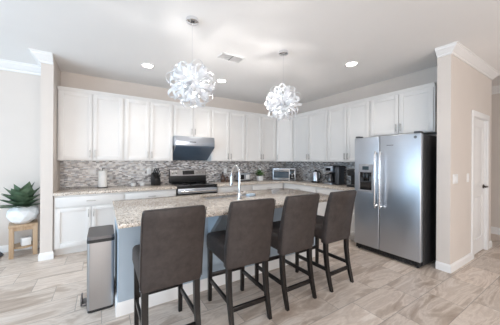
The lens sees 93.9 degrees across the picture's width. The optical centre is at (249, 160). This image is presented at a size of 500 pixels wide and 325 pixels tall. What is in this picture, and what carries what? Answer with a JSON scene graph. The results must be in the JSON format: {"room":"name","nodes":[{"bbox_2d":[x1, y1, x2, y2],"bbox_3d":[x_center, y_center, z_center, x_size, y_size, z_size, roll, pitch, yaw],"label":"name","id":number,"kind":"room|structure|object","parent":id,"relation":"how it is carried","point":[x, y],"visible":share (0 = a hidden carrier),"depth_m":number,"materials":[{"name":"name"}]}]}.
{"room":"kitchen","nodes":[
{"label":"kitchen","id":0,"kind":"room"},
{"bbox_2d":[40,58,60,252],"bbox_3d":[-2.913,-0.051,3.424,0.130,2.766,0.645,0,0,-32],"label":"wall","id":1,"kind":"structure","parent":0,"point":[50,74],"depth_m":3.16,"materials":[{"name":"paint"}]},
{"bbox_2d":[0,70,272,245],"bbox_3d":[-2.385,-0.048,4.227,8.150,2.766,0.150,0,0,-32],"label":"wall","id":2,"kind":"structure","parent":0,"point":[20,93],"depth_m":3.52,"materials":[{"name":"paint"}]},
{"bbox_2d":[0,48,53,75],"bbox_3d":[-4.198,-1.379,2.546,3.255,0.125,0.750,0,0,-32],"label":"trim","id":3,"kind":"structure","parent":2,"relation":"attached to","point":[45,57],"depth_m":3.37,"materials":[{"name":"white paint"}]},
{"bbox_2d":[0,241,53,260],"bbox_3d":[-4.232,1.274,2.588,3.269,0.100,0.659,0,0,-32],"label":"baseboard","id":4,"kind":"structure","parent":2,"relation":"attached to","point":[47,255],"depth_m":3.18,"materials":[{"name":"white paint"}]},
{"bbox_2d":[57,86,123,160],"bbox_3d":[-2.553,-0.553,3.800,0.865,1.095,0.388,0,0,-32],"label":"upper cabinet","id":5,"kind":"object","parent":2,"relation":"attached to","point":[90,123],"visible":1,"depth_m":3.64,"materials":[{"name":"white paint"}]},
{"bbox_2d":[88,168,95,174],"bbox_3d":[-2.663,0.184,3.945,0.110,0.115,0.009,0,0,-32],"label":"wall outlet","id":6,"kind":"object","parent":2,"relation":"attached to","point":[91,171],"visible":1,"depth_m":3.94,"materials":[{"name":"white plastic"}]},
{"bbox_2d":[124,95,173,160],"bbox_3d":[-1.847,-0.549,4.246,0.805,1.095,0.388,0,0,-32],"label":"upper cabinet","id":7,"kind":"object","parent":2,"relation":"attached to","point":[148,122],"visible":1,"depth_m":4.09,"materials":[{"name":"white paint"}]},
{"bbox_2d":[60,160,285,188],"bbox_3d":[-1.026,0.219,4.990,4.735,0.470,0.012,0,0,-32],"label":"backsplash","id":8,"kind":"structure","parent":2,"relation":"attached to","point":[73,173],"depth_m":4.36,"materials":[{"name":"tile"}]},
{"bbox_2d":[173,102,211,137],"bbox_3d":[-1.184,-0.775,4.664,0.760,0.635,0.388,0,0,-32],"label":"upper cabinet","id":9,"kind":"object","parent":2,"relation":"attached to","point":[195,122],"visible":0.91,"depth_m":4.51,"materials":[{"name":"white paint"}]},
{"bbox_2d":[173,136,214,160],"bbox_3d":[-1.147,-0.232,4.602,0.758,0.446,0.511,0,0,-32],"label":"range hood","id":10,"kind":"object","parent":9,"relation":"attached to","point":[184,147],"visible":0.84,"depth_m":4.46,"materials":[{"name":"metal"}]},
{"bbox_2d":[207,107,245,160],"bbox_3d":[-0.521,-0.541,5.083,0.810,1.095,0.388,0,0,-32],"label":"upper cabinet","id":11,"kind":"object","parent":2,"relation":"attached to","point":[227,125],"visible":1,"depth_m":4.92,"materials":[{"name":"white paint"}]},
{"bbox_2d":[245,112,275,160],"bbox_3d":[0.187,-0.536,5.530,0.865,1.095,0.388,0,0,-32],"label":"upper cabinet","id":12,"kind":"object","parent":2,"relation":"attached to","point":[260,129],"visible":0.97,"depth_m":5.37,"materials":[{"name":"white paint"}]},
{"bbox_2d":[276,115,292,161],"bbox_3d":[0.876,-0.532,5.812,0.646,1.095,0.646,0,0,-32],"label":"upper cabinet","id":13,"kind":"object","parent":2,"relation":"attached to","point":[284,128],"visible":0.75,"depth_m":5.59,"materials":[{"name":"white paint"}]},
{"bbox_2d":[0,0,499,104],"bbox_3d":[0.891,-1.460,0.879,10.400,0.100,9.300,0,0,-32],"label":"ceiling","id":14,"kind":"structure","parent":0,"point":[108,39],"depth_m":2.68,"materials":[{"name":"paint"}]},
{"bbox_2d":[141,63,154,67],"bbox_3d":[-1.528,-1.420,3.492,0.190,0.010,0.190,0,0,-32],"label":"recessed light","id":15,"kind":"object","parent":14,"relation":"in","point":[146,65],"visible":1,"depth_m":3.48,"materials":[{"name":"white paint"}]},
{"bbox_2d":[166,15,215,109],"bbox_3d":[-0.576,-0.971,2.351,0.448,0.898,0.486,0,0,12],"label":"chandelier","id":16,"kind":"object","parent":14,"relation":"hanging from","point":[191,85],"visible":1,"depth_m":2.27,"materials":[{"name":"silver metal"}]},
{"bbox_2d":[216,79,226,82],"bbox_3d":[-0.505,-1.414,4.138,0.190,0.010,0.190,0,0,-32],"label":"recessed light","id":17,"kind":"object","parent":14,"relation":"in","point":[217,80],"visible":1,"depth_m":4.11,"materials":[{"name":"white paint"}]},
{"bbox_2d":[217,52,244,62],"bbox_3d":[-0.264,-1.412,3.214,0.340,0.012,0.180,0,0,-32],"label":"ceiling vent","id":18,"kind":"object","parent":14,"relation":"in","point":[224,56],"visible":1,"depth_m":3.20,"materials":[{"name":"white metal"}]},
{"bbox_2d":[265,49,301,120],"bbox_3d":[0.434,-0.964,3.027,0.477,0.898,0.488,0,0,-17],"label":"chandelier","id":19,"kind":"object","parent":14,"relation":"hanging from","point":[280,107],"visible":1,"depth_m":2.95,"materials":[{"name":"silver metal"}]},
{"bbox_2d":[345,61,358,66],"bbox_3d":[1.471,-1.402,3.387,0.190,0.010,0.190,0,0,-32],"label":"recessed light","id":20,"kind":"object","parent":14,"relation":"in","point":[351,63],"visible":1,"depth_m":3.37,"materials":[{"name":"white paint"}]},
{"bbox_2d":[346,62,356,65],"bbox_3d":[1.471,-1.403,3.387,0.140,0.005,0.140,0,0,-32],"label":"diffuser","id":21,"kind":"object","parent":20,"relation":"attached to","point":[348,63],"depth_m":3.38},
{"bbox_2d":[0,234,499,324],"bbox_3d":[0.833,1.405,0.943,10.100,0.100,9.150,0,0,-32],"label":"floor","id":22,"kind":"structure","parent":0,"point":[384,290],"depth_m":2.32,"materials":[{"name":"tile"}]},
{"bbox_2d":[8,219,37,259],"bbox_3d":[-3.244,1.107,3.347,0.300,0.445,0.300,0,0,-44],"label":"plant stand","id":23,"kind":"object","parent":22,"relation":"on","point":[33,225],"visible":0.95,"depth_m":3.26,"materials":[{"name":"brown wood"}]},
{"bbox_2d":[0,181,39,223],"bbox_3d":[-3.264,0.586,3.292,0.438,0.598,0.531,0,0,19],"label":"agave","id":24,"kind":"object","parent":23,"relation":"on","point":[22,211],"visible":0.96,"depth_m":3.25,"materials":[{"name":"green plant"}]},
{"bbox_2d":[6,205,38,223],"bbox_3d":[-3.247,0.765,3.343,0.349,0.240,0.344,0,0,-32],"label":"planter","id":25,"kind":"object","parent":23,"relation":"on","point":[23,214],"depth_m":3.24,"materials":[{"name":"white ceramic"}]},
{"bbox_2d":[14,241,32,248],"bbox_3d":[-3.244,1.204,3.347,0.280,0.022,0.280,0,0,-44],"label":"shelf","id":26,"kind":"object","parent":23,"relation":"attached to","point":[16,246],"depth_m":3.28,"materials":[{"name":"brown wood"}]},
{"bbox_2d":[20,236,30,245],"bbox_3d":[-3.190,1.138,3.328,0.100,0.110,0.100,0,0,38],"label":"box","id":27,"kind":"object","parent":23,"relation":"on","point":[26,240],"visible":1,"depth_m":3.30,"materials":[{"name":"plastic"}]},
{"bbox_2d":[53,192,123,255],"bbox_3d":[-2.490,0.910,3.683,0.858,0.850,0.663,0,0,-32],"label":"base cabinet","id":28,"kind":"object","parent":22,"relation":"on","point":[74,215],"visible":0.81,"depth_m":3.37,"materials":[{"name":"white paint"}]},
{"bbox_2d":[53,184,176,195],"bbox_3d":[-2.150,0.467,3.900,1.670,0.040,0.632,0,0,-32],"label":"countertop","id":29,"kind":"structure","parent":28,"relation":"on","point":[111,189],"depth_m":3.69,"materials":[{"name":"stone"}]},
{"bbox_2d":[97,168,107,187],"bbox_3d":[-2.455,0.282,3.895,0.150,0.326,0.150,0,0,-32],"label":"paper towel holder","id":30,"kind":"object","parent":29,"relation":"on","point":[102,175],"visible":1,"depth_m":3.84,"materials":[{"name":"white paper"}]},
{"bbox_2d":[151,168,160,185],"bbox_3d":[-1.738,0.287,4.324,0.210,0.324,0.110,0,0,43],"label":"knife block","id":31,"kind":"object","parent":29,"relation":"on","point":[155,176],"visible":1,"depth_m":4.29,"materials":[{"name":"black plastic"}]},
{"bbox_2d":[80,225,114,312],"bbox_3d":[-1.460,1.007,2.244,0.264,0.668,0.394,0,0,-32],"label":"trash bin","id":32,"kind":"object","parent":22,"relation":"on","point":[100,239],"visible":1,"depth_m":2.10,"materials":[{"name":"silver metal"}]},
{"bbox_2d":[124,189,175,199],"bbox_3d":[-1.786,0.914,4.127,0.803,0.850,0.663,0,0,-32],"label":"base cabinet","id":33,"kind":"object","parent":22,"relation":"on","point":[171,192],"visible":0.21,"depth_m":3.85,"materials":[{"name":"white paint"}]},
{"bbox_2d":[132,205,206,324],"bbox_3d":[-0.643,0.830,1.798,0.423,1.032,0.574,0,0,-32],"label":"counter stool","id":34,"kind":"object","parent":22,"relation":"on","point":[169,253],"visible":1,"depth_m":1.60,"materials":[{"name":"brown leather"}]},
{"bbox_2d":[169,169,216,195],"bbox_3d":[-1.097,0.746,4.512,0.752,1.155,0.709,0,0,-32],"label":"range","id":35,"kind":"object","parent":22,"relation":"on","point":[187,181],"visible":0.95,"depth_m":4.57,"materials":[{"name":"silver metal"}]},
{"bbox_2d":[169,182,216,186],"bbox_3d":[-1.098,0.448,4.516,0.752,0.020,0.590,0,0,-32],"label":"cooktop","id":36,"kind":"object","parent":35,"relation":"in","point":[178,184],"depth_m":4.40,"materials":[{"name":"black glass"}]},
{"bbox_2d":[114,194,317,316],"bbox_3d":[-0.212,0.920,2.888,2.527,0.857,1.028,0,0,-32],"label":"kitchen island","id":37,"kind":"object","parent":22,"relation":"on","point":[126,239],"visible":0.17,"depth_m":2.24,"materials":[{"name":"blue paint"}]},
{"bbox_2d":[112,188,328,228],"bbox_3d":[-0.170,0.475,2.840,2.560,0.032,1.165,0,0,-32],"label":"island countertop","id":38,"kind":"structure","parent":37,"relation":"on","point":[128,213],"depth_m":2.56,"materials":[{"name":"stone"}]},
{"bbox_2d":[206,194,245,198],"bbox_3d":[-0.301,0.589,3.121,0.692,0.196,0.302,0,0,-32],"label":"sink","id":39,"kind":"object","parent":38,"relation":"in","point":[243,194],"visible":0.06,"depth_m":3.23,"materials":[{"name":"metal"}]},
{"bbox_2d":[230,165,245,198],"bbox_3d":[-0.159,0.253,2.909,0.110,0.412,0.261,0,0,-32],"label":"faucet","id":40,"kind":"object","parent":38,"relation":"on","point":[232,169],"visible":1,"depth_m":2.81,"materials":[{"name":"silver metal"}]},
{"bbox_2d":[217,185,251,192],"bbox_3d":[-0.455,0.922,4.968,0.803,0.850,0.663,0,0,-32],"label":"base cabinet","id":41,"kind":"object","parent":22,"relation":"on","point":[221,189],"visible":0.1,"depth_m":4.68,"materials":[{"name":"white paint"}]},
{"bbox_2d":[210,179,354,190],"bbox_3d":[0.666,0.484,4.578,2.284,0.040,2.492,0,0,-32],"label":"countertop","id":42,"kind":"structure","parent":41,"relation":"on","point":[344,187],"depth_m":4.88,"materials":[{"name":"stone"}]},
{"bbox_2d":[220,172,224,181],"bbox_3d":[-0.591,0.349,5.072,0.100,0.215,0.100,0,0,-32],"label":"oil bottle","id":43,"kind":"object","parent":42,"relation":"on","point":[222,179],"visible":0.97,"depth_m":5.04,"materials":[{"name":"brown glass"}]},
{"bbox_2d":[236,173,250,181],"bbox_3d":[-0.148,0.365,5.316,0.320,0.188,0.177,0,0,-32],"label":"toaster","id":44,"kind":"object","parent":42,"relation":"on","point":[244,176],"visible":0.8,"depth_m":5.25,"materials":[{"name":"metal"}]},
{"bbox_2d":[256,170,264,180],"bbox_3d":[0.227,0.328,5.551,0.250,0.266,0.270,0,0,-32],"label":"potted herb","id":45,"kind":"object","parent":42,"relation":"on","point":[259,177],"visible":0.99,"depth_m":5.53,"materials":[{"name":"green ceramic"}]},
{"bbox_2d":[273,168,295,180],"bbox_3d":[0.820,0.319,5.587,0.524,0.292,0.365,0,0,13],"label":"countertop oven","id":46,"kind":"object","parent":42,"relation":"on","point":[278,173],"visible":0.99,"depth_m":5.44,"materials":[{"name":"metal"}]},
{"bbox_2d":[311,170,320,182],"bbox_3d":[1.452,0.329,5.104,0.222,0.281,0.190,0,0,22],"label":"electric kettle","id":47,"kind":"object","parent":42,"relation":"on","point":[315,178],"visible":1,"depth_m":5.04,"materials":[{"name":"silver metal"}]},
{"bbox_2d":[324,165,339,184],"bbox_3d":[1.647,0.281,4.729,0.293,0.378,0.200,0,0,-32],"label":"coffee maker","id":48,"kind":"object","parent":42,"relation":"on","point":[330,179],"visible":0.8,"depth_m":4.67,"materials":[{"name":"metal"}]},
{"bbox_2d":[335,166,344,184],"bbox_3d":[1.772,0.286,4.618,0.186,0.370,0.100,0,0,-32],"label":"canister","id":49,"kind":"object","parent":42,"relation":"on","point":[339,170],"visible":0.99,"depth_m":4.57,"materials":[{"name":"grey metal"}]},
{"bbox_2d":[346,169,354,187],"bbox_3d":[1.926,0.309,4.249,0.313,0.325,0.220,0,0,-32],"label":"coffee machine","id":50,"kind":"object","parent":42,"relation":"on","point":[350,172],"visible":0.44,"depth_m":4.22,"materials":[{"name":"black plastic"}]},
{"bbox_2d":[207,198,275,324],"bbox_3d":[-0.107,0.833,2.136,0.423,1.032,0.574,0,0,-30],"label":"counter stool","id":51,"kind":"object","parent":22,"relation":"on","point":[246,239],"visible":1,"depth_m":1.94,"materials":[{"name":"brown leather"}]},
{"bbox_2d":[252,183,282,189],"bbox_3d":[0.245,0.926,5.410,0.848,0.850,0.663,0,0,-32],"label":"base cabinet","id":52,"kind":"object","parent":22,"relation":"on","point":[273,185],"visible":0.19,"depth_m":5.14,"materials":[{"name":"white paint"}]},
{"bbox_2d":[255,193,319,310],"bbox_3d":[0.358,0.836,2.430,0.423,1.032,0.574,0,0,-32],"label":"counter stool","id":53,"kind":"object","parent":22,"relation":"on","point":[295,231],"visible":0.91,"depth_m":2.22,"materials":[{"name":"brown leather"}]},
{"bbox_2d":[284,183,316,192],"bbox_3d":[1.285,0.933,5.135,0.663,0.850,0.958,0,0,-32],"label":"base cabinet","id":54,"kind":"object","parent":22,"relation":"on","point":[286,185],"visible":0.16,"depth_m":4.91,"materials":[{"name":"white paint"}]},
{"bbox_2d":[295,190,356,291],"bbox_3d":[0.860,0.839,2.735,0.423,1.032,0.574,0,0,-33],"label":"counter stool","id":55,"kind":"object","parent":22,"relation":"on","point":[335,225],"visible":0.87,"depth_m":2.53,"materials":[{"name":"brown leather"}]},
{"bbox_2d":[317,187,354,240],"bbox_3d":[1.781,0.936,4.348,0.663,0.850,0.898,0,0,-32],"label":"base cabinet","id":56,"kind":"object","parent":22,"relation":"on","point":[322,205],"visible":0.06,"depth_m":4.38,"materials":[{"name":"white paint"}]},
{"bbox_2d":[354,131,436,267],"bbox_3d":[2.183,0.493,3.483,0.854,1.740,0.910,0,0,-32],"label":"refrigerator","id":57,"kind":"object","parent":22,"relation":"on","point":[396,175],"visible":0.98,"depth_m":3.15,"materials":[{"name":"metal"}]},
{"bbox_2d":[289,66,436,135],"bbox_3d":[1.980,-0.021,4.807,0.150,2.766,3.530,0,0,-32],"label":"wall","id":58,"kind":"structure","parent":0,"point":[429,75],"depth_m":4.21,"materials":[{"name":"paint"}]},
{"bbox_2d":[293,107,327,161],"bbox_3d":[1.415,-0.529,5.200,0.388,1.095,1.010,0,0,-32],"label":"upper cabinet","id":59,"kind":"object","parent":58,"relation":"attached to","point":[310,128],"visible":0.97,"depth_m":5.06,"materials":[{"name":"white paint"}]},
{"bbox_2d":[286,162,354,184],"bbox_3d":[1.638,0.235,5.194,0.012,0.470,2.488,0,0,-32],"label":"backsplash","id":60,"kind":"structure","parent":58,"relation":"attached to","point":[304,170],"depth_m":5.41,"materials":[{"name":"tile"}]},
{"bbox_2d":[327,97,370,161],"bbox_3d":[1.920,-0.526,4.401,0.388,1.095,0.880,0,0,-32],"label":"upper cabinet","id":61,"kind":"object","parent":58,"relation":"attached to","point":[347,121],"visible":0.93,"depth_m":4.32,"materials":[{"name":"white paint"}]},
{"bbox_2d":[369,82,436,136],"bbox_3d":[2.399,-0.735,3.644,0.388,0.670,0.910,0,0,-32],"label":"upper cabinet","id":62,"kind":"object","parent":58,"relation":"attached to","point":[408,110],"visible":1,"depth_m":3.49,"materials":[{"name":"white paint"}]},
{"bbox_2d":[436,54,491,264],"bbox_3d":[3.116,-0.014,3.354,1.680,2.766,0.140,0,0,-32],"label":"wall","id":63,"kind":"structure","parent":0,"point":[462,89],"depth_m":2.96,"materials":[{"name":"paint"}]},
{"bbox_2d":[436,253,471,273],"bbox_3d":[2.704,1.317,3.091,0.744,0.100,0.154,0,0,-32],"label":"baseboard","id":64,"kind":"structure","parent":63,"relation":"attached to","point":[451,268],"depth_m":2.93,"materials":[{"name":"white paint"}]},
{"bbox_2d":[453,174,457,183],"bbox_3d":[2.571,0.226,2.922,0.165,0.118,0.010,0,0,-32],"label":"wall switch","id":65,"kind":"object","parent":63,"relation":"attached to","point":[455,176],"visible":1,"depth_m":2.91,"materials":[{"name":"white plastic"}]},
{"bbox_2d":[435,41,499,79],"bbox_3d":[2.203,-1.354,4.812,1.844,0.098,3.752,0,0,-32],"label":"trim","id":66,"kind":"structure","parent":63,"relation":"attached to","point":[457,49],"depth_m":3.02,"materials":[{"name":"white paint"}]},
{"bbox_2d":[471,110,489,259],"bbox_3d":[3.364,0.333,3.486,0.765,2.075,0.185,0,0,-32],"label":"door","id":67,"kind":"structure","parent":63,"relation":"in","point":[480,137],"depth_m":3.50,"materials":[{"name":"white paint"}]},
{"bbox_2d":[491,93,499,227],"bbox_3d":[5.175,-0.001,3.679,0.150,2.766,9.150,0,0,-32],"label":"wall","id":68,"kind":"structure","parent":0,"point":[495,116],"depth_m":4.41,"materials":[{"name":"paint"}]},
{"bbox_2d":[491,227,499,234],"bbox_3d":[5.138,1.317,3.572,0.014,0.130,9.000,0,0,-32],"label":"baseboard","id":69,"kind":"structure","parent":68,"relation":"attached to","point":[494,230],"depth_m":4.39,"materials":[{"name":"white paint"}]},
{"bbox_2d":[492,85,499,93],"bbox_3d":[5.116,-1.322,3.547,0.105,0.125,9.000,0,0,-32],"label":"trim","id":70,"kind":"structure","parent":68,"relation":"attached to","point":[495,89],"depth_m":4.36,"materials":[{"name":"white paint"}]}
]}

